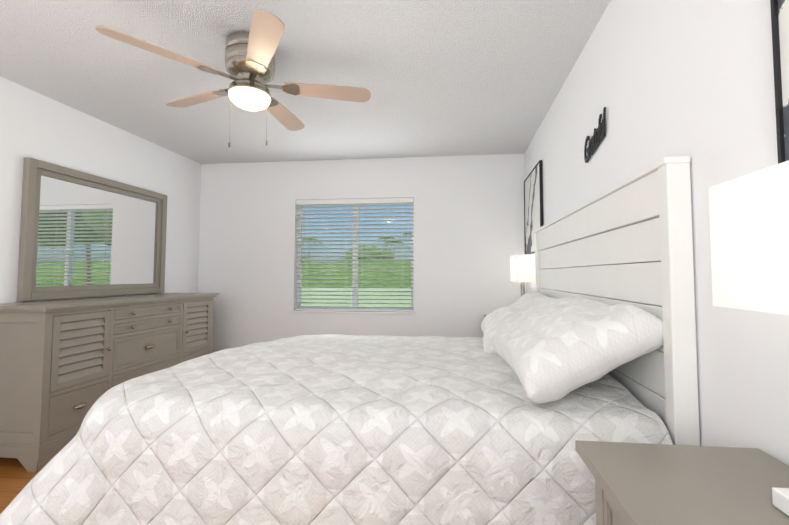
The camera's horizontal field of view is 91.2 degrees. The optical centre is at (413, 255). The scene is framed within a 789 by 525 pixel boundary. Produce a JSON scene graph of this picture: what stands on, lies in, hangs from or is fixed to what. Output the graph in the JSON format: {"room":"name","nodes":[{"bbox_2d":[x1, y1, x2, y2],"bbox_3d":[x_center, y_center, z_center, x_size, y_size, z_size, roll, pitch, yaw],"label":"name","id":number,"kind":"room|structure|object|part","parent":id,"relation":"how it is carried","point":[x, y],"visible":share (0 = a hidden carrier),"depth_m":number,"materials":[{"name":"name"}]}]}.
{"room":"bedroom","nodes":[
{"label":"bedroom","id":0,"kind":"room"},
{"bbox_2d":[0,457,39,513],"bbox_3d":[-0.931,1.282,1.558,3.980,0.100,5.570,0,-3,6],"label":"floor","id":1,"kind":"structure","parent":0,"point":[16,477],"depth_m":2.19,"materials":[{"name":"brown wood"}]},
{"bbox_2d":[0,293,218,471],"bbox_3d":[-2.336,0.823,3.124,0.496,0.970,1.685,0,-3,6],"label":"dresser","id":2,"kind":"object","parent":1,"relation":"on","point":[66,365],"visible":0.83,"depth_m":2.50,"materials":[{"name":"grey paint"}]},
{"bbox_2d":[17,157,166,300],"bbox_3d":[-2.572,-0.154,3.235,0.045,0.977,1.270,0,-3,6],"label":"dresser mirror","id":3,"kind":"object","parent":2,"relation":"attached to","point":[83,234],"visible":1,"depth_m":3.06,"materials":[{"name":"mirror"}]},
{"bbox_2d":[36,175,156,286],"bbox_3d":[-2.587,-0.154,3.237,0.008,0.791,1.084,0,-3,6],"label":"mirror glass","id":4,"kind":"object","parent":3,"relation":"attached to","point":[88,234],"depth_m":3.11,"materials":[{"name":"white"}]},
{"bbox_2d":[0,156,699,524],"bbox_3d":[-0.236,0.503,2.242,2.406,1.522,2.384,0,-3,6],"label":"bed","id":5,"kind":"object","parent":1,"relation":"on","point":[592,338],"visible":1,"depth_m":1.29,"materials":[{"name":"white fabric"}]},
{"bbox_2d":[0,334,672,524],"bbox_3d":[-0.276,0.880,2.231,2.327,0.715,2.392,0,-3,6],"label":"comforter","id":6,"kind":"object","parent":5,"relation":"on","point":[325,429],"depth_m":1.28,"materials":[{"name":"fabric"}]},
{"bbox_2d":[481,291,556,352],"bbox_3d":[0.713,0.437,2.586,0.552,0.384,0.989,0,-3,6],"label":"pillow","id":7,"kind":"object","parent":5,"relation":"on","point":[502,317],"depth_m":2.43,"materials":[{"name":"fabric"}]},
{"bbox_2d":[493,297,662,403],"bbox_3d":[0.624,0.359,1.673,0.494,0.356,0.918,0,-3,6],"label":"pillow","id":8,"kind":"object","parent":5,"relation":"on","point":[566,350],"depth_m":1.34,"materials":[{"name":"fabric"}]},
{"bbox_2d":[575,440,788,524],"bbox_3d":[0.574,0.812,0.568,0.421,0.740,0.720,0,-3,6],"label":"nightstand","id":9,"kind":"object","parent":1,"relation":"on","point":[649,484],"visible":1,"depth_m":0.78,"materials":[{"name":"grey paint"}]},
{"bbox_2d":[709,160,788,515],"bbox_3d":[0.696,0.143,0.608,0.180,0.597,0.380,0,-3,6],"label":"lamp","id":10,"kind":"object","parent":9,"relation":"on","point":[749,226],"visible":1,"depth_m":0.70,"materials":[{"name":"fabric"}]},
{"bbox_3d":[0.696,-0.030,0.617,0.180,0.250,0.380,0,-3,6],"label":"lamp shade","id":11,"kind":"part","parent":10,"relation":"part of","materials":[{"name":"white fabric"}]},
{"bbox_3d":[0.904,0.964,3.637,0.421,0.740,0.720,0,-3,6],"label":"nightstand","id":12,"kind":"object","parent":1,"relation":"on","visible":0},
{"bbox_2d":[510,254,535,295],"bbox_3d":[1.020,0.292,3.617,0.180,0.597,0.380,0,-3,6],"label":"lamp","id":13,"kind":"object","parent":12,"relation":"on","point":[522,269],"visible":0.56,"depth_m":3.44,"materials":[{"name":"fabric"}]},
{"bbox_3d":[1.020,0.119,3.626,0.180,0.250,0.380,0,-3,6],"label":"lamp shade","id":14,"kind":"part","parent":13,"relation":"part of","materials":[{"name":"white fabric"}]},
{"bbox_2d":[0,76,200,303],"bbox_3d":[-2.830,0.023,1.824,0.160,2.440,5.250,0,-3,6],"label":"wall","id":15,"kind":"structure","parent":0,"point":[36,125],"depth_m":3.08,"materials":[{"name":"white paint"}]},
{"bbox_2d":[0,0,610,163],"bbox_3d":[-0.931,-1.255,1.683,3.980,0.100,5.570,0,-3,6],"label":"ceiling","id":16,"kind":"structure","parent":0,"point":[457,77],"depth_m":2.41,"materials":[{"name":"white paint"}]},
{"bbox_2d":[96,10,370,146],"bbox_3d":[-0.900,-0.883,2.187,1.276,0.591,1.220,0,-3,6],"label":"fan","id":17,"kind":"object","parent":16,"relation":"hanging from","point":[250,62],"visible":1,"depth_m":2.04,"materials":[{"name":"brown wood"}]},
{"bbox_3d":[-0.906,-0.847,2.128,0.216,0.070,0.216,0,-3,6],"label":"lamp shade","id":18,"kind":"part","parent":17,"relation":"part of","materials":[{"name":"white glass"}]},
{"bbox_2d":[198,154,525,352],"bbox_3d":[-0.642,0.146,4.307,3.980,2.440,0.160,0,-3,6],"label":"wall","id":19,"kind":"structure","parent":0,"point":[468,226],"depth_m":4.23,"materials":[{"name":"white paint"}]},
{"bbox_2d":[290,310,415,313],"bbox_3d":[-0.666,0.619,4.242,1.400,0.022,0.117,0,-3,6],"label":"window ledge","id":20,"kind":"object","parent":19,"relation":"attached to","point":[359,312],"visible":0.85,"depth_m":4.21,"materials":[{"name":"stone"}]},
{"bbox_2d":[297,203,413,309],"bbox_3d":[-0.659,-0.011,4.346,1.340,1.243,0.050,0,-3,6],"label":"window","id":21,"kind":"structure","parent":19,"relation":"in","point":[353,289],"depth_m":4.33,"materials":[{"name":"white"}]},
{"bbox_2d":[295,198,413,311],"bbox_3d":[-0.666,-0.014,4.274,1.328,1.239,0.076,0,-3,6],"label":"window blinds","id":22,"kind":"object","parent":21,"relation":"attached to","point":[369,202],"visible":0.94,"depth_m":4.28,"materials":[{"name":"white plastic"}]},
{"bbox_2d":[524,0,788,465],"bbox_3d":[0.968,0.003,1.417,0.160,2.440,5.250,0,-3,6],"label":"wall","id":23,"kind":"structure","parent":0,"point":[661,79],"depth_m":1.16,"materials":[{"name":"white paint"}]},
{"bbox_2d":[524,160,542,253],"bbox_3d":[1.103,-0.405,3.587,0.024,0.760,0.750,0,-3,6],"label":"picture","id":24,"kind":"object","parent":23,"relation":"attached to","point":[533,201],"visible":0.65,"depth_m":3.56,"materials":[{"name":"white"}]},
{"bbox_2d":[584,107,605,162],"bbox_3d":[0.935,-0.613,2.000,0.008,0.191,0.298,0,-3,6],"label":"sign","id":25,"kind":"object","parent":23,"relation":"attached to","point":[598,136],"visible":1,"depth_m":1.97,"materials":[{"name":"black metal"}]},
{"bbox_2d":[770,0,788,163],"bbox_3d":[0.770,-0.558,0.489,0.024,0.760,0.750,0,-3,6],"label":"picture","id":26,"kind":"object","parent":23,"relation":"attached to","point":[780,24],"visible":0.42,"depth_m":0.84,"materials":[{"name":"black"}]},
{"label":"outside","id":27,"kind":"structure","parent":0,"visible":0},
{"bbox_2d":[301,233,410,306],"bbox_3d":[8.505,1.296,81.685,180.000,8.787,154.990,0,-3,6],"label":"landscape","id":28,"kind":"object","parent":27,"point":[370,289],"depth_m":46.30,"materials":[{"name":"grass"},{"name":"leaves"},{"name":"water"}]}
]}

